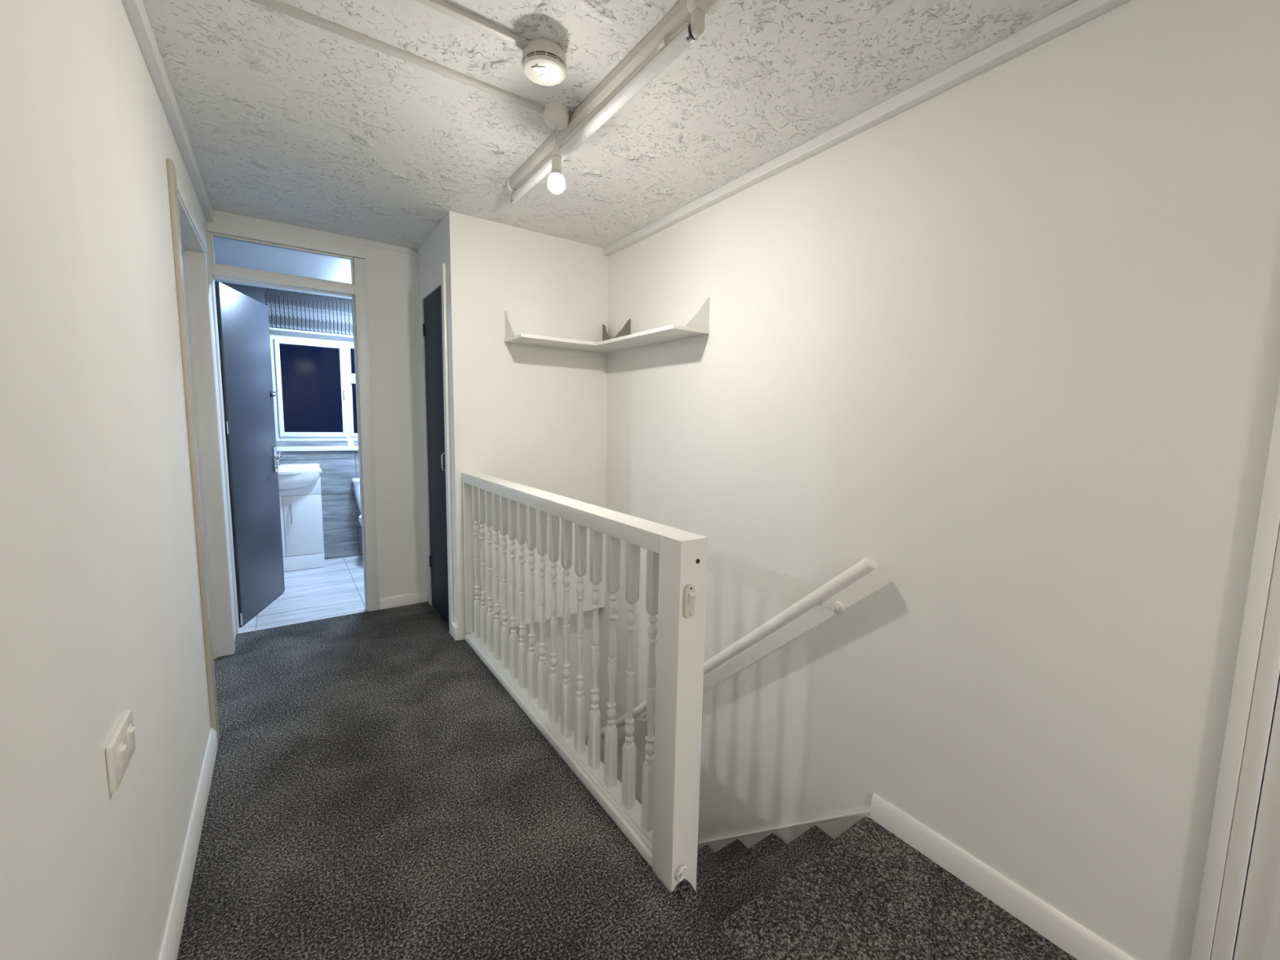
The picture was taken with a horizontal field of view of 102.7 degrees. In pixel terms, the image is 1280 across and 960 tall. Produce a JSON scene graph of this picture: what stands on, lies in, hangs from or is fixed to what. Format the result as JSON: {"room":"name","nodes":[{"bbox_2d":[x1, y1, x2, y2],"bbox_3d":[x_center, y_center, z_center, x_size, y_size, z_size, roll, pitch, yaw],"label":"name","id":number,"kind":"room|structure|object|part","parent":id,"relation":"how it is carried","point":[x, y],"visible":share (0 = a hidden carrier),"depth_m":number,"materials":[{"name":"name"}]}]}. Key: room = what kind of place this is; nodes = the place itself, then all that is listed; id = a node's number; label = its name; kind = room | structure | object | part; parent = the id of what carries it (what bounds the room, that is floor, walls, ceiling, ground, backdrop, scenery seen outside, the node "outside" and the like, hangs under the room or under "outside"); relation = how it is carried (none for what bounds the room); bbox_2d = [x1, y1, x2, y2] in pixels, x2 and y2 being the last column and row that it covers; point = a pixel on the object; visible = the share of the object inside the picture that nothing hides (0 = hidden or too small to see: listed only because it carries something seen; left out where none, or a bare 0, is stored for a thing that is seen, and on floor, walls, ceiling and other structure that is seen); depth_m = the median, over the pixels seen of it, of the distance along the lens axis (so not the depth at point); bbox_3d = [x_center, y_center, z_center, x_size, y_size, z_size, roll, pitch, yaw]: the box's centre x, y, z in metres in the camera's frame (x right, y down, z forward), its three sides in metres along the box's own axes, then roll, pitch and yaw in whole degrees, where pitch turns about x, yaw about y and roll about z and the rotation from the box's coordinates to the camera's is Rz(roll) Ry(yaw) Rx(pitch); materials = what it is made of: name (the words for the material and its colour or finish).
{"room":"stair landing","nodes":[
{"label":"stair landing","id":0,"kind":"room"},
{"bbox_2d":[0,0,235,959],"bbox_3d":[-0.474,0.175,0.086,0.130,2.600,7.045,-3,8,-35],"label":"wall","id":1,"kind":"structure","parent":0,"point":[101,615],"depth_m":0.90,"materials":[{"name":"paint"}]},
{"bbox_2d":[105,709,135,792],"bbox_3d":[-0.976,0.507,0.970,0.018,0.086,0.146,-3,8,-35],"label":"double switch","id":2,"kind":"object","parent":1,"relation":"attached to","point":[120,749],"visible":1,"depth_m":0.94,"materials":[{"name":"white plastic"}]},
{"bbox_3d":[-0.955,0.511,0.942,0.002,0.044,0.032,-3,8,-35],"label":"rocker frame","id":3,"kind":"part","parent":2,"relation":"part of","materials":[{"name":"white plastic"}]},
{"bbox_3d":[-0.994,0.504,0.998,0.002,0.044,0.032,-3,8,-35],"label":"rocker frame","id":4,"kind":"part","parent":2,"relation":"part of","materials":[{"name":"white plastic"}]},
{"bbox_2d":[121,0,213,222],"bbox_3d":[-0.355,-1.083,-0.051,0.030,0.067,6.943,-3,8,-35],"label":"trim","id":5,"kind":"structure","parent":1,"relation":"attached to","point":[135,11],"depth_m":1.68,"materials":[{"name":"white wood"}]},
{"bbox_2d":[158,727,217,959],"bbox_3d":[-0.041,1.290,-0.316,0.016,0.088,5.669,-3,8,-35],"label":"baseboard","id":6,"kind":"structure","parent":1,"relation":"attached to","point":[170,946],"depth_m":1.42,"materials":[{"name":"white wood"}]},
{"bbox_2d":[166,158,235,743],"bbox_3d":[-1.986,-0.079,2.263,0.146,2.165,1.030,-3,8,-35],"label":"door frame","id":7,"kind":"structure","parent":1,"relation":"attached to","point":[189,242],"depth_m":2.57,"materials":[{"name":"white wood"}]},
{"bbox_3d":[-1.935,-1.132,2.213,0.014,0.061,0.954,-3,8,-35],"label":"architrave","id":8,"kind":"part","parent":7,"relation":"part of","materials":[{"name":"white wood"}]},
{"bbox_3d":[-2.213,-0.132,2.694,0.012,2.165,0.056,-3,8,-35],"label":"architrave","id":9,"kind":"part","parent":7,"relation":"part of","materials":[{"name":"white wood"}]},
{"bbox_2d":[214,281,284,625],"bbox_3d":[-2.498,-0.158,3.350,0.106,2.036,0.670,-1,7,-16],"label":"door","id":10,"kind":"structure","parent":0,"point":[243,326],"depth_m":3.28,"materials":[{"name":"grey wood"}]},
{"bbox_3d":[-2.586,-0.145,3.631,0.007,0.180,0.036,-1,7,-16],"label":"handle plate","id":11,"kind":"part","parent":10,"relation":"part of","materials":[{"name":"silver metal"}]},
{"bbox_3d":[-2.542,-0.158,3.588,0.062,0.024,0.122,-1,7,-16],"label":"lever","id":12,"kind":"part","parent":10,"relation":"part of","materials":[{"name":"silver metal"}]},
{"bbox_2d":[209,232,354,284],"bbox_3d":[-2.083,-1.291,3.021,0.690,0.168,0.029,-3,8,-35],"label":"window","id":13,"kind":"structure","parent":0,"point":[228,251],"depth_m":3.01,"materials":[{"name":"white"}]},
{"bbox_2d":[214,279,362,559],"bbox_3d":[-2.546,-0.485,4.743,2.075,2.400,0.070,-3,8,-35],"label":"wall","id":14,"kind":"structure","parent":0,"point":[287,308],"depth_m":4.57,"materials":[{"name":"grey tile"}]},
{"bbox_3d":[-2.518,-1.645,4.605,2.075,0.063,0.050,-3,8,-35],"label":"cornice","id":15,"kind":"part","parent":14,"relation":"part of","materials":[{"name":"white paint"}]},
{"bbox_2d":[269,327,358,451],"bbox_3d":[-2.572,-0.794,4.750,1.420,1.032,0.135,-3,8,-35],"label":"window","id":16,"kind":"structure","parent":14,"relation":"in","point":[313,373],"depth_m":4.54,"materials":[{"name":"white plastic"}]},
{"bbox_3d":[-2.907,-0.802,4.542,0.510,0.829,0.061,-3,8,-35],"label":"sash","id":17,"kind":"part","parent":16,"relation":"part of","materials":[{"name":"white plastic"}]},
{"bbox_3d":[-2.907,-0.802,4.542,0.450,0.760,0.006,-3,8,-35],"label":"pane","id":18,"kind":"part","parent":16,"relation":"part of","materials":[{"name":"clear glass"}]},
{"bbox_3d":[-2.562,-1.299,4.694,1.378,0.016,0.135,-3,8,-35],"label":"lintel trim","id":19,"kind":"part","parent":16,"relation":"part of","materials":[{"name":"white plastic"}]},
{"bbox_3d":[-2.568,-0.298,4.786,1.420,0.038,0.083,-3,8,-35],"label":"sill","id":20,"kind":"part","parent":16,"relation":"part of","materials":[{"name":"white plastic"}]},
{"bbox_3d":[-2.685,-0.340,4.752,0.048,0.048,0.036,-3,8,-35],"label":"mullion post","id":21,"kind":"part","parent":16,"relation":"part of","materials":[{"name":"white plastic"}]},
{"bbox_3d":[-2.388,-0.833,4.903,0.700,0.829,0.057,-3,8,-35],"label":"sash","id":22,"kind":"part","parent":16,"relation":"part of","materials":[{"name":"white plastic"}]},
{"bbox_3d":[-2.384,-1.104,4.870,0.653,0.235,0.006,-3,8,-35],"label":"pane","id":23,"kind":"part","parent":16,"relation":"part of","materials":[{"name":"clear glass"}]},
{"bbox_3d":[-2.392,-0.691,4.916,0.653,0.496,0.006,-3,8,-35],"label":"pane","id":24,"kind":"part","parent":16,"relation":"part of","materials":[{"name":"clear glass"}]},
{"bbox_2d":[364,239,426,604],"bbox_3d":[-1.644,-0.325,3.463,0.312,2.400,0.102,-3,8,-35],"label":"wall","id":25,"kind":"structure","parent":0,"point":[391,270],"depth_m":3.42,"materials":[{"name":"paint"}]},
{"bbox_2d":[206,209,379,634],"bbox_3d":[-2.109,-0.299,3.151,0.814,2.400,0.117,-3,8,-35],"label":"door frame","id":26,"kind":"structure","parent":25,"relation":"attached to","point":[227,224],"depth_m":3.13,"materials":[{"name":"white wood"}]},
{"bbox_3d":[-1.596,-1.496,3.296,0.310,0.034,0.012,-3,8,-35],"label":"trim","id":27,"kind":"part","parent":25,"relation":"part of","materials":[{"name":"white wood"}]},
{"bbox_2d":[378,591,427,609],"bbox_3d":[-1.639,0.834,3.555,0.307,0.076,0.014,-3,8,-35],"label":"baseboard","id":28,"kind":"structure","parent":25,"relation":"attached to","point":[420,597],"depth_m":3.55,"materials":[{"name":"white wood"}]},
{"bbox_2d":[417,217,445,604],"bbox_3d":[-1.296,-0.300,3.290,0.060,2.400,0.786,-3,8,-35],"label":"wall","id":29,"kind":"structure","parent":0,"point":[432,253],"depth_m":3.23,"materials":[{"name":"paint"}]},
{"bbox_2d":[422,286,448,624],"bbox_3d":[-1.281,-0.129,3.238,0.063,2.050,0.554,-3,8,-35],"label":"door","id":30,"kind":"structure","parent":29,"relation":"in","point":[432,325],"depth_m":3.26,"materials":[{"name":"black wood"}]},
{"bbox_3d":[-1.160,-0.109,3.039,0.036,0.112,0.011,-3,8,-35],"label":"pull handle","id":31,"kind":"part","parent":30,"relation":"part of","materials":[{"name":"silver metal"}]},
{"bbox_2d":[421,262,458,640],"bbox_3d":[-1.233,-0.161,3.188,0.075,2.150,0.708,-3,8,-35],"label":"door frame","id":32,"kind":"structure","parent":29,"relation":"attached to","point":[453,628],"depth_m":3.00,"materials":[{"name":"white wood"}]},
{"bbox_3d":[-1.118,-0.135,2.977,0.018,2.150,0.052,-3,8,-35],"label":"architrave","id":33,"kind":"part","parent":32,"relation":"part of","materials":[{"name":"white wood"}]},
{"bbox_2d":[176,555,747,959],"bbox_3d":[-1.520,1.331,0.447,5.450,0.262,8.592,-3,8,-35],"label":"floor","id":34,"kind":"structure","parent":0,"point":[377,792],"depth_m":1.66,"materials":[{"name":"carpet"}]},
{"bbox_2d":[279,473,324,571],"bbox_3d":[-3.030,0.347,4.319,0.588,0.822,0.317,-3,8,-35],"label":"vanity unit","id":35,"kind":"object","parent":34,"relation":"on","point":[300,508],"visible":0.45,"depth_m":4.30,"materials":[{"name":"white wood"}]},
{"bbox_3d":[-2.885,0.280,4.237,0.010,0.162,0.031,-3,8,-35],"label":"handle","id":36,"kind":"part","parent":35,"relation":"part of","materials":[{"name":"silver metal"}]},
{"bbox_2d":[276,451,321,489],"bbox_3d":[-3.006,-0.083,4.247,0.610,0.300,0.371,-3,8,-35],"label":"basin","id":37,"kind":"object","parent":35,"relation":"in","point":[291,476],"visible":0.42,"depth_m":4.24,"materials":[{"name":"white ceramic"}]},
{"bbox_2d":[276,451,281,465],"bbox_3d":[-3.044,-0.182,4.303,0.058,0.116,0.158,-3,8,-35],"label":"tap","id":38,"kind":"object","parent":37,"relation":"on","point":[278,453],"depth_m":4.33,"materials":[{"name":"silver metal"}]},
{"bbox_3d":[-2.833,0.379,4.312,0.264,0.506,0.017,-3,8,-35],"label":"door","id":39,"kind":"part","parent":35,"relation":"part of","materials":[{"name":"white wood"}]},
{"bbox_2d":[351,477,361,525],"bbox_3d":[-2.325,0.367,4.606,0.392,0.745,0.657,-3,8,-35],"label":"toilet","id":40,"kind":"object","parent":34,"relation":"on","point":[356,481],"visible":0.14,"depth_m":4.62,"materials":[{"name":"white ceramic"}]},
{"bbox_3d":[-2.454,-0.004,4.760,0.392,0.033,0.184,-3,8,-35],"label":"cistern lid","id":41,"kind":"part","parent":40,"relation":"part of","materials":[{"name":"white ceramic"}]},
{"bbox_2d":[461,471,707,893],"bbox_3d":[-0.430,0.697,2.212,0.093,1.292,1.972,-3,8,-35],"label":"balustrade","id":42,"kind":"object","parent":34,"relation":"on","point":[664,828],"visible":1,"depth_m":1.73,"materials":[{"name":"white wood"}]},
{"bbox_3d":[-0.463,1.019,2.287,0.093,0.034,1.877,-3,8,-35],"label":"rail","id":43,"kind":"part","parent":42,"relation":"part of","materials":[{"name":"white wood"}]},
{"bbox_3d":[-0.463,0.994,2.284,0.069,0.016,1.877,-3,8,-35],"label":"moulding","id":44,"kind":"part","parent":42,"relation":"part of","materials":[{"name":"white wood"}]},
{"bbox_3d":[-0.445,0.076,2.182,0.093,0.054,1.877,-3,8,-35],"label":"rail","id":45,"kind":"part","parent":42,"relation":"part of","materials":[{"name":"white wood"}]},
{"bbox_3d":[0.105,0.792,1.447,0.093,1.292,0.093,-3,8,-35],"label":"newel post","id":46,"kind":"part","parent":42,"relation":"part of","materials":[{"name":"white wood"}]},
{"bbox_2d":[683,583,696,618],"bbox_3d":[0.132,0.318,1.335,0.033,0.092,0.023,-3,8,-35],"label":"bracket","id":47,"kind":"object","parent":42,"relation":"attached to","point":[689,595],"visible":1,"depth_m":1.33,"materials":[{"name":"plastic"}]},
{"bbox_2d":[444,210,608,639],"bbox_3d":[-0.661,-0.282,3.197,0.995,2.390,0.095,-3,8,-35],"label":"wall","id":48,"kind":"structure","parent":0,"point":[534,416],"depth_m":3.08,"materials":[{"name":"paint"}]},
{"bbox_2d":[509,609,592,747],"bbox_3d":[-0.713,2.194,3.593,0.869,2.600,0.104,-3,8,-35],"label":"wall","id":49,"kind":"structure","parent":0,"point":[588,615],"depth_m":3.57,"materials":[{"name":"paint"}]},
{"bbox_2d":[142,0,1077,249],"bbox_3d":[0.427,-1.218,0.451,2.499,0.120,7.095,-3,8,-35],"label":"ceiling","id":50,"kind":"structure","parent":0,"point":[287,119],"depth_m":1.75,"materials":[{"name":"white paint"}]},
{"bbox_2d":[248,0,544,113],"bbox_3d":[-0.784,-1.292,1.520,1.071,0.015,0.024,-3,8,-35],"label":"cable trunking","id":51,"kind":"object","parent":50,"relation":"attached to","point":[275,5],"visible":1,"depth_m":1.54,"materials":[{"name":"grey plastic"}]},
{"bbox_2d":[414,0,529,49],"bbox_3d":[-0.702,-1.261,1.258,0.904,0.015,0.028,-3,8,-35],"label":"cable trunking","id":52,"kind":"object","parent":50,"relation":"attached to","point":[441,6],"visible":0.94,"depth_m":1.42,"materials":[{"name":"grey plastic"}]},
{"bbox_2d":[522,38,566,85],"bbox_3d":[-0.289,-1.263,1.554,0.133,0.062,0.133,-3,8,-35],"label":"smoke detector","id":53,"kind":"object","parent":50,"relation":"attached to","point":[544,60],"visible":0.99,"depth_m":1.52,"materials":[{"name":"plastic"}]},
{"bbox_2d":[522,51,566,70],"bbox_3d":[-0.290,-1.250,1.555,0.132,0.012,0.132,-3,8,-35],"label":"vent","id":54,"kind":"object","parent":53,"relation":"attached to","point":[531,60],"depth_m":1.51,"materials":[{"name":"plastic"}]},
{"bbox_2d":[543,102,569,193],"bbox_3d":[-0.302,-1.187,1.852,0.092,0.280,0.092,-3,8,-35],"label":"pendant lamp","id":55,"kind":"object","parent":50,"relation":"hanging from","point":[557,115],"visible":1,"depth_m":1.84,"materials":[{"name":"white plastic"}]},
{"bbox_2d":[506,0,710,205],"bbox_3d":[-0.221,-1.275,1.860,0.058,0.105,1.335,-3,8,-35],"label":"fitting","id":56,"kind":"object","parent":50,"relation":"attached to","point":[684,24],"visible":1,"depth_m":1.60,"materials":[{"name":"plastic"}]},
{"bbox_2d":[718,816,1077,959],"bbox_3d":[1.676,1.629,0.036,0.934,0.220,4.215,-3,8,-35],"label":"floor","id":57,"kind":"structure","parent":0,"point":[868,894],"depth_m":1.57,"materials":[{"name":"carpet"}]},
{"bbox_2d":[696,825,833,924],"bbox_3d":[-0.091,2.195,2.678,0.847,1.924,2.093,-3,8,-35],"label":"staircase","id":58,"kind":"structure","parent":57,"relation":"attached to","point":[728,878],"depth_m":2.06,"materials":[{"name":"carpet"}]},
{"bbox_2d":[597,0,1279,959],"bbox_3d":[1.190,1.240,1.640,0.130,5.000,7.464,-3,8,-35],"label":"wall","id":59,"kind":"structure","parent":0,"point":[1007,344],"depth_m":1.56,"materials":[{"name":"paint"}]},
{"bbox_2d":[504,297,710,353],"bbox_3d":[-0.219,-0.858,2.767,0.700,0.181,0.992,-3,8,-35],"label":"corner shelf","id":60,"kind":"object","parent":59,"relation":"attached to","point":[699,325],"visible":1,"depth_m":2.87,"materials":[{"name":"white wood"}]},
{"bbox_2d":[586,556,877,743],"bbox_3d":[0.257,1.085,2.772,0.101,1.836,2.057,-3,8,-35],"label":"wall handrail","id":61,"kind":"object","parent":59,"relation":"attached to","point":[867,565],"visible":0.79,"depth_m":2.12,"materials":[{"name":"white wood"}]},
{"bbox_3d":[0.781,0.508,2.032,0.026,0.047,0.047,-3,8,-35],"label":"wall plate","id":62,"kind":"part","parent":61,"relation":"part of","materials":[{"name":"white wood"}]},
{"bbox_2d":[697,808,870,852],"bbox_3d":[0.264,2.249,2.932,0.020,2.207,2.097,-3,8,-35],"label":"string","id":63,"kind":"object","parent":59,"relation":"attached to","point":[833,826],"visible":0.22,"depth_m":2.25,"materials":[{"name":"grey paint"}]},
{"bbox_2d":[603,0,1131,256],"bbox_3d":[1.536,-1.153,0.786,0.042,0.043,6.164,-3,8,-35],"label":"trim","id":64,"kind":"structure","parent":59,"relation":"attached to","point":[1079,12],"depth_m":1.69,"materials":[{"name":"white wood"}]},
{"bbox_2d":[870,793,1135,959],"bbox_3d":[1.120,1.288,1.618,0.016,0.106,0.826,-3,8,-35],"label":"baseboard","id":65,"kind":"structure","parent":59,"relation":"attached to","point":[1079,942],"depth_m":1.60,"materials":[{"name":"white wood"}]},
{"bbox_2d":[1190,382,1279,959],"bbox_3d":[1.688,0.398,0.835,0.148,2.050,0.915,-3,8,-35],"label":"door frame","id":66,"kind":"structure","parent":59,"relation":"attached to","point":[1267,681],"depth_m":1.17,"materials":[{"name":"white wood"}]},
{"bbox_2d":[1233,682,1279,959],"bbox_3d":[1.672,0.428,0.829,0.038,1.976,0.786,-3,8,-35],"label":"door","id":67,"kind":"structure","parent":59,"relation":"in","point":[1259,931],"depth_m":1.18,"materials":[{"name":"white wood"}]}
]}

